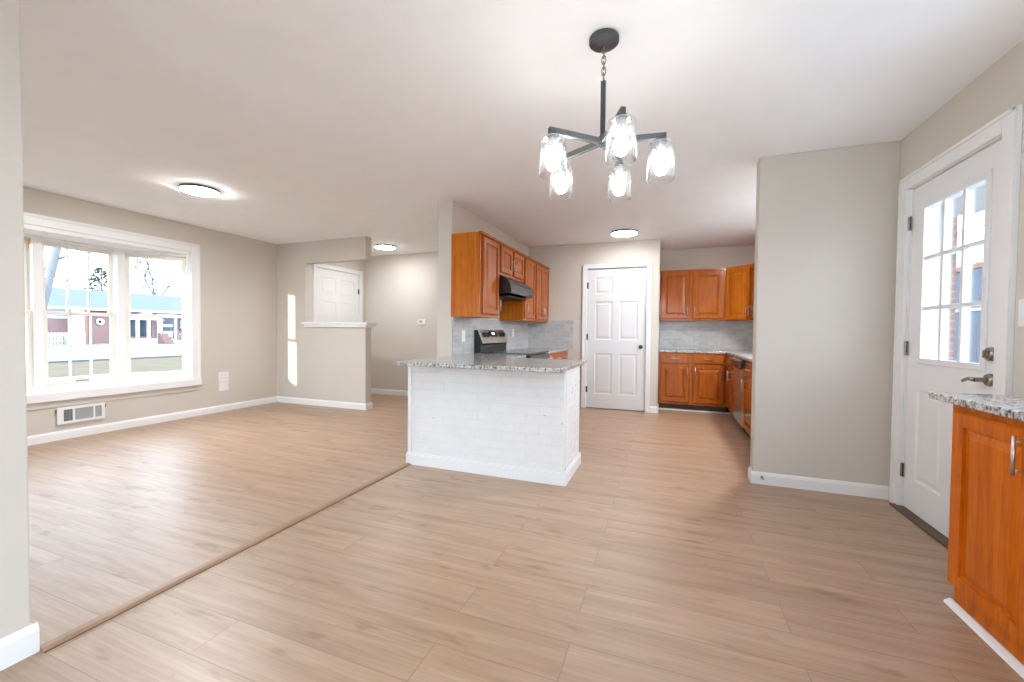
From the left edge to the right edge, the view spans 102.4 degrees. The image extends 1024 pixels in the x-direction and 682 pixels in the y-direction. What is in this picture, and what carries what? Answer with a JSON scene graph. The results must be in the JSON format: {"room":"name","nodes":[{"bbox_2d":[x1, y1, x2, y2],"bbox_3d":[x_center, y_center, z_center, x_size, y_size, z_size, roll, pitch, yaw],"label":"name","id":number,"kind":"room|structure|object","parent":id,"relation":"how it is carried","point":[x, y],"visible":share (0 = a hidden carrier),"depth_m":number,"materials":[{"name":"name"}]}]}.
{"room":"dining room","nodes":[
{"label":"dining room","id":0,"kind":"room"},
{"bbox_2d":[0,0,30,638],"bbox_3d":[-2.243,-0.117,0.055,0.171,2.440,2.930,1,1,21],"label":"wall","id":1,"kind":"structure","parent":0,"point":[14,508],"depth_m":1.37,"materials":[{"name":"beige paint"}]},
{"bbox_2d":[0,622,39,670],"bbox_3d":[-2.165,1.054,0.055,0.014,0.100,2.944,1,1,21],"label":"baseboard","id":2,"kind":"structure","parent":1,"relation":"attached to","point":[23,643],"depth_m":1.39,"materials":[{"name":"white paint"}]},
{"bbox_2d":[23,187,276,435],"bbox_3d":[-4.907,-0.215,3.238,0.150,2.440,7.020,1,1,21],"label":"wall","id":3,"kind":"structure","parent":0,"point":[238,274],"depth_m":5.53,"materials":[{"name":"beige paint"}]},
{"bbox_2d":[55,402,105,424],"bbox_3d":[-4.442,0.744,4.254,0.012,0.170,0.394,1,1,21],"label":"air vent","id":4,"kind":"object","parent":3,"relation":"in","point":[78,413],"visible":1,"depth_m":4.24,"materials":[{"name":"white plastic"}]},
{"bbox_2d":[64,409,72,420],"bbox_3d":[-4.480,0.747,4.156,0.006,0.117,0.070,1,1,21],"label":"grille","id":5,"kind":"object","parent":4,"relation":"attached to","point":[68,413],"depth_m":4.16,"materials":[{"name":"grey metal"}]},
{"bbox_2d":[23,212,201,410],"bbox_3d":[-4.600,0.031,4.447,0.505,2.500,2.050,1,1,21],"label":"window","id":6,"kind":"structure","parent":3,"relation":"in","point":[43,392],"depth_m":4.64,"materials":[{"name":"white paint"}]},
{"bbox_2d":[27,396,276,445],"bbox_3d":[-4.863,0.962,3.180,0.014,0.090,6.900,1,1,21],"label":"baseboard","id":7,"kind":"structure","parent":3,"relation":"attached to","point":[90,430],"depth_m":4.70,"materials":[{"name":"white paint"}]},
{"bbox_2d":[219,381,228,390],"bbox_3d":[-3.941,0.616,5.632,0.006,0.125,0.135,1,1,21],"label":"blank plate","id":8,"kind":"object","parent":3,"relation":"attached to","point":[224,385],"visible":1,"depth_m":5.63,"materials":[{"name":"white plastic"}]},
{"bbox_2d":[219,372,228,381],"bbox_3d":[-3.938,0.486,5.628,0.009,0.125,0.135,1,1,21],"label":"outlet","id":9,"kind":"object","parent":3,"relation":"attached to","point":[223,376],"visible":1,"depth_m":5.62,"materials":[{"name":"white plastic"}]},
{"bbox_2d":[277,236,370,409],"bbox_3d":[-2.827,-0.260,6.135,1.709,2.440,0.134,1,1,21],"label":"wall","id":10,"kind":"structure","parent":0,"point":[320,363],"depth_m":6.12,"materials":[{"name":"beige paint"}]},
{"bbox_2d":[301,322,376,327],"bbox_3d":[-2.544,-0.235,6.034,1.210,0.070,0.215,1,1,21],"label":"trim","id":11,"kind":"structure","parent":10,"relation":"attached to","point":[306,324],"depth_m":5.91,"materials":[{"name":"white paint"}]},
{"bbox_2d":[366,402,372,409],"bbox_3d":[-2.040,0.928,5.877,0.014,0.090,0.134,1,1,21],"label":"baseboard","id":12,"kind":"structure","parent":10,"relation":"attached to","point":[368,405],"depth_m":5.88,"materials":[{"name":"white paint"}]},
{"bbox_2d":[312,261,364,321],"bbox_3d":[-2.909,-0.278,6.867,0.120,2.440,1.180,1,1,21],"label":"wall","id":13,"kind":"structure","parent":0,"point":[360,265],"depth_m":7.15,"materials":[{"name":"beige paint"}]},
{"bbox_2d":[313,264,362,321],"bbox_3d":[-2.899,-0.137,6.832,0.168,2.160,1.080,1,1,21],"label":"door","id":14,"kind":"structure","parent":13,"relation":"in","point":[337,291],"depth_m":6.78,"materials":[{"name":"white paint"}]},
{"bbox_2d":[365,252,436,390],"bbox_3d":[-1.335,-0.265,6.971,2.994,2.440,0.120,1,1,21],"label":"wall","id":15,"kind":"structure","parent":0,"point":[401,289],"depth_m":7.14,"materials":[{"name":"beige paint"}]},
{"bbox_2d":[371,388,407,395],"bbox_3d":[-1.314,0.912,6.914,2.874,0.090,0.014,1,1,21],"label":"baseboard","id":16,"kind":"structure","parent":15,"relation":"attached to","point":[373,390],"depth_m":7.22,"materials":[{"name":"white paint"}]},
{"bbox_2d":[418,319,425,323],"bbox_3d":[-1.526,-0.322,6.964,0.150,0.084,0.025,1,1,21],"label":"thermostat","id":17,"kind":"object","parent":15,"relation":"attached to","point":[420,321],"visible":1,"depth_m":6.95,"materials":[{"name":"white plastic"}]},
{"bbox_2d":[437,200,528,356],"bbox_3d":[-0.107,-0.225,5.741,0.171,2.440,3.320,1,1,21],"label":"wall","id":18,"kind":"structure","parent":0,"point":[453,218],"depth_m":4.19,"materials":[{"name":"beige paint"}]},
{"bbox_2d":[451,231,500,317],"bbox_3d":[-0.353,-0.662,4.283,0.374,0.834,0.477,1,1,21],"label":"upper cabinet","id":19,"kind":"object","parent":18,"relation":"attached to","point":[474,255],"visible":1,"depth_m":4.09,"materials":[{"name":"brown wood"}]},
{"bbox_2d":[452,317,527,354],"bbox_3d":[-0.176,-0.071,5.303,0.010,0.390,2.426,1,1,21],"label":"tile backsplash","id":20,"kind":"structure","parent":18,"relation":"attached to","point":[520,339],"depth_m":4.78,"materials":[{"name":"grey tile"}]},
{"bbox_2d":[461,330,464,341],"bbox_3d":[-0.515,-0.053,4.370,0.010,0.118,0.075,1,1,21],"label":"light switch","id":21,"kind":"object","parent":20,"relation":"attached to","point":[462,331],"visible":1,"depth_m":4.36,"materials":[{"name":"white plastic"}]},
{"bbox_2d":[499,241,524,281],"bbox_3d":[-0.124,-0.911,4.881,0.374,0.359,0.808,1,1,21],"label":"upper cabinet","id":22,"kind":"object","parent":18,"relation":"attached to","point":[511,260],"visible":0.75,"depth_m":4.76,"materials":[{"name":"brown wood"}]},
{"bbox_2d":[499,275,533,300],"bbox_3d":[-0.083,-0.613,4.870,0.468,0.230,0.784,1,1,21],"label":"range hood","id":23,"kind":"object","parent":22,"relation":"attached to","point":[510,289],"visible":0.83,"depth_m":4.64,"materials":[{"name":"grey metal"}]},
{"bbox_2d":[499,255,536,320],"bbox_3d":[0.103,-0.685,5.497,0.374,0.834,0.493,1,1,21],"label":"upper cabinet","id":24,"kind":"object","parent":18,"relation":"attached to","point":[510,310],"visible":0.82,"depth_m":5.31,"materials":[{"name":"brown wood"}]},
{"bbox_2d":[514,261,549,322],"bbox_3d":[0.311,-0.696,6.050,0.374,0.834,0.686,1,1,21],"label":"upper cabinet","id":25,"kind":"object","parent":18,"relation":"attached to","point":[542,271],"visible":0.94,"depth_m":5.94,"materials":[{"name":"brown wood"}]},
{"bbox_2d":[0,393,1023,681],"bbox_3d":[-1.186,1.097,3.014,7.500,0.100,9.470,1,1,21],"label":"floor","id":26,"kind":"structure","parent":0,"point":[660,559],"depth_m":1.97,"materials":[{"name":"brown wood"}]},
{"bbox_2d":[40,463,410,652],"bbox_3d":[-1.254,1.052,2.457,0.052,0.014,2.190,1,1,21],"label":"trim","id":27,"kind":"structure","parent":26,"relation":"on","point":[59,640],"depth_m":1.86,"materials":[{"name":"brown wood"}]},
{"bbox_2d":[406,366,580,486],"bbox_3d":[-0.149,0.621,3.500,1.377,0.850,0.575,1,1,21],"label":"base cabinet","id":28,"kind":"object","parent":26,"relation":"on","point":[517,425],"visible":0.92,"depth_m":3.23,"materials":[{"name":"white brick"}]},
{"bbox_2d":[394,353,586,372],"bbox_3d":[-0.051,0.177,3.696,1.360,0.030,1.453,1,1,21],"label":"countertop","id":29,"kind":"structure","parent":28,"relation":"on","point":[508,362],"depth_m":3.23,"materials":[{"name":"grey stone"}]},
{"bbox_2d":[474,330,552,358],"bbox_3d":[0.044,0.414,4.870,0.717,1.085,0.776,1,1,21],"label":"range","id":30,"kind":"object","parent":26,"relation":"on","point":[485,341],"visible":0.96,"depth_m":4.78,"materials":[{"name":"grey metal"}]},
{"bbox_2d":[482,350,548,354],"bbox_3d":[0.060,0.132,4.858,0.566,0.018,0.776,1,1,21],"label":"cooktop","id":31,"kind":"object","parent":30,"relation":"in","point":[516,352],"depth_m":4.74,"materials":[{"name":"black glass"}]},
{"bbox_2d":[549,351,567,358],"bbox_3d":[0.354,0.573,5.801,0.666,0.850,1.164,1,1,21],"label":"base cabinet","id":32,"kind":"object","parent":26,"relation":"on","point":[563,354],"visible":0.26,"depth_m":5.76,"materials":[{"name":"brown wood"}]},
{"bbox_2d":[510,348,567,353],"bbox_3d":[0.345,0.133,5.792,0.628,0.030,1.156,1,1,21],"label":"countertop","id":33,"kind":"structure","parent":32,"relation":"on","point":[551,350],"depth_m":5.78,"materials":[{"name":"grey stone"}]},
{"bbox_2d":[658,352,726,411],"bbox_3d":[2.661,0.587,6.138,0.900,0.850,0.652,1,1,21],"label":"base cabinet","id":34,"kind":"object","parent":26,"relation":"on","point":[687,381],"visible":0.91,"depth_m":5.88,"materials":[{"name":"brown wood"}]},
{"bbox_2d":[659,408,730,413],"bbox_3d":[2.618,1.007,5.931,0.950,0.020,0.028,1,1,21],"label":"trim","id":35,"kind":"structure","parent":34,"relation":"attached to","point":[659,408],"depth_m":5.92,"materials":[{"name":"white paint"}]},
{"bbox_2d":[726,354,734,416],"bbox_3d":[3.132,0.612,5.254,0.706,0.850,0.776,1,1,21],"label":"base cabinet","id":36,"kind":"object","parent":26,"relation":"on","point":[730,369],"visible":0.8,"depth_m":5.31,"materials":[{"name":"brown wood"}]},
{"bbox_2d":[732,357,750,438],"bbox_3d":[2.861,0.627,4.601,0.655,0.845,0.614,1,1,21],"label":"dishwasher","id":37,"kind":"object","parent":26,"relation":"on","point":[738,363],"visible":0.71,"depth_m":4.64,"materials":[{"name":"silver metal"}]},
{"bbox_2d":[741,361,751,436],"bbox_3d":[2.656,0.636,3.988,0.706,0.850,0.660,1,1,21],"label":"base cabinet","id":38,"kind":"object","parent":26,"relation":"on","point":[747,381],"visible":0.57,"depth_m":4.17,"materials":[{"name":"brown wood"}]},
{"bbox_2d":[947,404,1023,664],"bbox_3d":[1.652,0.698,0.857,0.387,0.850,1.750,1,1,21],"label":"base cabinet","id":39,"kind":"object","parent":26,"relation":"on","point":[986,540],"visible":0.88,"depth_m":1.49,"materials":[{"name":"brown wood"}]},
{"bbox_2d":[928,392,1023,421],"bbox_3d":[1.685,0.257,0.892,0.368,0.030,1.845,1,1,21],"label":"countertop","id":40,"kind":"structure","parent":39,"relation":"on","point":[1009,406],"depth_m":1.57,"materials":[{"name":"grey stone"}]},
{"bbox_2d":[944,598,1023,678],"bbox_3d":[1.533,1.110,0.920,0.026,0.020,1.760,1,1,21],"label":"trim","id":41,"kind":"structure","parent":39,"relation":"attached to","point":[972,623],"depth_m":1.52,"materials":[{"name":"white paint"}]},
{"bbox_3d":[2.424,0.648,3.368,0.706,0.850,0.660,1,1,21],"label":"base cabinet","id":42,"kind":"object","parent":26,"relation":"on","visible":0},
{"bbox_2d":[659,348,752,361],"bbox_3d":[2.501,0.177,4.754,1.558,0.030,3.324,1,1,21],"label":"countertop","id":43,"kind":"structure","parent":42,"relation":"on","point":[747,355],"depth_m":5.77,"materials":[{"name":"grey stone"}]},
{"bbox_2d":[20,0,1023,255],"bbox_3d":[-1.161,-1.453,2.956,7.500,0.120,9.470,1,1,21],"label":"ceiling","id":44,"kind":"structure","parent":0,"point":[310,120],"depth_m":2.33,"materials":[{"name":"paint"}]},
{"bbox_2d":[179,183,219,196],"bbox_3d":[-2.933,-1.413,3.874,0.310,0.035,0.310,1,1,21],"label":"recessed light","id":45,"kind":"object","parent":44,"relation":"in","point":[195,189],"visible":1,"depth_m":3.82,"materials":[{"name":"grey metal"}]},
{"bbox_2d":[375,244,395,249],"bbox_3d":[-1.971,-1.461,6.407,0.310,0.035,0.310,1,1,21],"label":"recessed light","id":46,"kind":"object","parent":44,"relation":"in","point":[379,246],"visible":1,"depth_m":6.35,"materials":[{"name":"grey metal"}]},
{"bbox_2d":[539,28,674,202],"bbox_3d":[0.425,-1.029,1.850,0.583,0.646,0.588,1,1,21],"label":"chandelier","id":47,"kind":"object","parent":44,"relation":"hanging from","point":[603,40],"visible":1,"depth_m":1.79,"materials":[{"name":"glass"}]},
{"bbox_2d":[548,131,557,148],"bbox_3d":[0.175,-0.855,1.755,0.043,0.062,0.043,1,1,21],"label":"socket","id":48,"kind":"object","parent":47,"relation":"attached to","point":[552,140],"depth_m":1.74,"materials":[{"name":"grey metal"}]},
{"bbox_2d":[557,159,563,173],"bbox_3d":[0.244,-0.861,2.041,0.043,0.062,0.043,1,1,21],"label":"socket","id":49,"kind":"object","parent":47,"relation":"attached to","point":[560,168],"depth_m":2.02,"materials":[{"name":"grey metal"}]},
{"bbox_2d":[615,162,623,176],"bbox_3d":[0.537,-0.859,2.063,0.043,0.062,0.043,1,1,21],"label":"socket","id":50,"kind":"object","parent":47,"relation":"attached to","point":[619,170],"depth_m":2.05,"materials":[{"name":"grey metal"}]},
{"bbox_2d":[616,112,626,131],"bbox_3d":[0.426,-0.850,1.601,0.043,0.062,0.043,1,1,21],"label":"socket","id":51,"kind":"object","parent":47,"relation":"attached to","point":[621,122],"depth_m":1.58,"materials":[{"name":"grey metal"}]},
{"bbox_2d":[656,136,666,153],"bbox_3d":[0.649,-0.852,1.792,0.043,0.062,0.043,1,1,21],"label":"socket","id":52,"kind":"object","parent":47,"relation":"attached to","point":[661,146],"depth_m":1.78,"materials":[{"name":"grey metal"}]},
{"bbox_2d":[611,229,637,236],"bbox_3d":[1.465,-1.405,5.374,0.340,0.035,0.340,1,1,21],"label":"recessed light","id":53,"kind":"object","parent":44,"relation":"in","point":[622,232],"visible":1,"depth_m":5.31,"materials":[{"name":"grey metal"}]},
{"bbox_2d":[612,231,636,236],"bbox_3d":[1.465,-1.399,5.374,0.320,0.023,0.320,1,1,21],"label":"diffuser","id":54,"kind":"object","parent":53,"relation":"attached to","point":[614,233],"depth_m":5.32,"materials":[{"name":"white plastic"}]},
{"bbox_2d":[529,239,660,411],"bbox_3d":[1.306,-0.230,6.519,1.928,2.440,0.870,1,1,21],"label":"wall","id":55,"kind":"structure","parent":0,"point":[565,263],"depth_m":6.16,"materials":[{"name":"beige paint"}]},
{"bbox_2d":[528,320,573,348],"bbox_3d":[0.585,-0.104,6.320,0.718,0.425,0.010,1,1,21],"label":"tile backsplash","id":56,"kind":"structure","parent":55,"relation":"attached to","point":[554,333],"depth_m":6.31,"materials":[{"name":"grey tile"}]},
{"bbox_2d":[581,262,651,412],"bbox_3d":[1.516,-0.059,6.016,0.968,2.127,0.170,1,1,21],"label":"door","id":57,"kind":"structure","parent":55,"relation":"in","point":[616,312],"depth_m":5.99,"materials":[{"name":"white paint"}]},
{"bbox_2d":[650,406,657,412],"bbox_3d":[2.002,0.969,5.808,0.112,0.090,0.014,1,1,21],"label":"baseboard","id":58,"kind":"structure","parent":55,"relation":"attached to","point":[653,409],"depth_m":5.80,"materials":[{"name":"white paint"}]},
{"bbox_2d":[645,245,754,407],"bbox_3d":[2.199,-0.225,6.713,3.806,2.440,0.120,1,1,21],"label":"wall","id":59,"kind":"structure","parent":0,"point":[717,257],"depth_m":6.33,"materials":[{"name":"beige paint"}]},
{"bbox_2d":[660,268,726,320],"bbox_3d":[2.723,-0.685,6.241,0.900,0.760,0.374,1,1,21],"label":"upper cabinet","id":60,"kind":"object","parent":59,"relation":"attached to","point":[692,294],"visible":1,"depth_m":6.09,"materials":[{"name":"brown wood"}]},
{"bbox_2d":[659,321,752,350],"bbox_3d":[3.089,-0.085,6.310,1.558,0.435,0.010,1,1,21],"label":"tile backsplash","id":61,"kind":"structure","parent":59,"relation":"attached to","point":[709,335],"depth_m":6.34,"materials":[{"name":"grey tile"}]},
{"bbox_2d":[725,264,752,320],"bbox_3d":[3.411,-0.672,5.864,0.662,0.765,0.598,1,1,21],"label":"upper cabinet","id":62,"kind":"object","parent":59,"relation":"attached to","point":[738,278],"visible":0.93,"depth_m":5.78,"materials":[{"name":"brown wood"}]},
{"bbox_2d":[750,141,900,486],"bbox_3d":[2.241,-0.141,3.002,0.827,2.440,0.120,1,1,21],"label":"wall","id":63,"kind":"structure","parent":0,"point":[827,220],"depth_m":2.94,"materials":[{"name":"beige paint"}]},
{"bbox_2d":[748,466,752,481],"bbox_3d":[1.837,1.027,3.176,0.014,0.090,0.120,1,1,21],"label":"baseboard","id":64,"kind":"structure","parent":63,"relation":"attached to","point":[749,467],"depth_m":3.17,"materials":[{"name":"white paint"}]},
{"bbox_2d":[750,471,888,499],"bbox_3d":[2.194,1.035,2.970,0.828,0.090,0.014,1,1,21],"label":"baseboard","id":65,"kind":"structure","parent":63,"relation":"attached to","point":[773,479],"depth_m":2.95,"materials":[{"name":"white paint"}]},
{"bbox_2d":[899,39,1023,395],"bbox_3d":[2.275,-0.111,1.708,0.145,2.440,9.200,1,1,21],"label":"wall","id":66,"kind":"structure","parent":0,"point":[999,88],"depth_m":2.02,"materials":[{"name":"beige paint"}]},
{"bbox_2d":[747,262,754,319],"bbox_3d":[3.317,-0.660,5.294,0.431,0.765,0.550,1,1,21],"label":"upper cabinet","id":67,"kind":"object","parent":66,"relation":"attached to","point":[751,306],"visible":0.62,"depth_m":5.47,"materials":[{"name":"brown wood"}]},
{"bbox_2d":[889,104,1022,548],"bbox_3d":[2.454,0.022,2.286,0.212,2.152,0.980,1,1,21],"label":"door","id":68,"kind":"structure","parent":66,"relation":"in","point":[958,212],"depth_m":2.30,"materials":[{"name":"white paint"}]},
{"bbox_2d":[1018,299,1023,325],"bbox_3d":[2.220,-0.123,1.782,0.010,0.118,0.075,1,1,21],"label":"light switch","id":69,"kind":"object","parent":66,"relation":"attached to","point":[1021,301],"visible":1,"depth_m":1.80,"materials":[{"name":"white plastic"}]},
{"label":"outside","id":70,"kind":"structure","parent":0,"visible":0},
{"bbox_2d":[48,343,181,345],"bbox_3d":[-69.277,-0.631,36.689,84.500,0.681,100.000,1,1,21],"label":"lawn","id":71,"kind":"structure","parent":70,"point":[88,343],"depth_m":29.20,"materials":[{"name":"plant"}]},
{"bbox_2d":[48,333,84,344],"bbox_3d":[-29.890,-0.137,26.239,0.060,0.800,4.110,1,1,21],"label":"picket fence","id":72,"kind":"object","parent":71,"relation":"on","point":[60,340],"visible":0.35,"depth_m":26.91,"materials":[{"name":"white wood"}]},
{"bbox_2d":[65,335,84,344],"bbox_3d":[-29.026,-0.034,27.380,0.420,0.720,0.850,1,1,21],"label":"air conditioner","id":73,"kind":"object","parent":71,"relation":"on","point":[75,339],"visible":0.75,"depth_m":27.28,"materials":[{"name":"grey metal"}]},
{"bbox_2d":[72,336,83,343],"bbox_3d":[-28.846,-0.080,27.290,0.020,0.500,0.690,1,1,21],"label":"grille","id":74,"kind":"object","parent":73,"relation":"attached to","point":[75,339],"depth_m":27.36,"materials":[{"name":"white"}]},
{"bbox_2d":[78,267,106,290],"bbox_3d":[-39.440,-3.610,39.692,4.790,6.910,4.373,1,1,21],"label":"evergreen tree","id":75,"kind":"object","parent":71,"relation":"on","point":[103,272],"visible":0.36,"depth_m":39.27,"materials":[{"name":"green plant"}]},
{"bbox_2d":[83,253,143,289],"bbox_3d":[-51.047,-6.479,53.018,6.404,11.256,5.281,-1,2,-41],"label":"bare tree","id":76,"kind":"object","parent":71,"relation":"on","point":[131,272],"visible":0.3,"depth_m":52.63,"materials":[{"name":"grey plant"}]},
{"bbox_2d":[47,287,181,343],"bbox_3d":[-32.321,-1.860,30.853,10.650,4.150,19.900,1,1,21],"label":"house","id":77,"kind":"structure","parent":71,"relation":"on","point":[143,330],"depth_m":30.74,"materials":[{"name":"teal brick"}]},
{"bbox_2d":[95,318,104,324],"bbox_3d":[-29.439,-1.376,29.459,0.060,0.520,0.520,1,1,21],"label":"wreath","id":78,"kind":"object","parent":77,"relation":"attached to","point":[99,321],"visible":1,"depth_m":29.45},
{"bbox_2d":[130,258,181,294],"bbox_3d":[-38.338,-5.583,43.666,4.793,10.124,5.295,1,1,21],"label":"bare tree","id":79,"kind":"object","parent":71,"relation":"on","point":[154,292],"visible":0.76,"depth_m":43.32,"materials":[{"name":"grey plant"}]},
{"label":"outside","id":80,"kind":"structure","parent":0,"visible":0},
{"bbox_2d":[82,251,181,270],"bbox_3d":[-14.594,-3.018,12.207,0.026,1.706,24.702,1,1,21],"label":"power line","id":81,"kind":"object","parent":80,"point":[82,251],"visible":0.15,"depth_m":15.05,"materials":[{"name":"metal"}]},
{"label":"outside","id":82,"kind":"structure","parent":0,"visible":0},
{"bbox_2d":[48,344,181,360],"bbox_3d":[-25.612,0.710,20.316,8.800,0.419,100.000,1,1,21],"label":"road","id":83,"kind":"structure","parent":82,"point":[80,352],"depth_m":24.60,"materials":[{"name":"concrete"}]},
{"bbox_2d":[48,355,181,362],"bbox_3d":[-21.355,1.016,18.723,0.300,0.160,100.000,1,1,21],"label":"kerb","id":84,"kind":"object","parent":83,"relation":"on","point":[84,360],"depth_m":20.64,"materials":[{"name":"concrete"}]},
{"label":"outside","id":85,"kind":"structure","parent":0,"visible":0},
{"bbox_2d":[48,357,181,377],"bbox_3d":[15.711,1.930,-5.864,86.400,0.001,120.000,1,1,21],"label":"lawn","id":86,"kind":"structure","parent":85,"point":[55,370],"depth_m":17.33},
{"bbox_2d":[45,247,77,310],"bbox_3d":[-11.120,-1.657,10.008,0.268,6.033,1.367,1,1,28],"label":"leaning tree","id":87,"kind":"object","parent":86,"relation":"on","point":[54,257],"visible":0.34,"depth_m":9.95,"materials":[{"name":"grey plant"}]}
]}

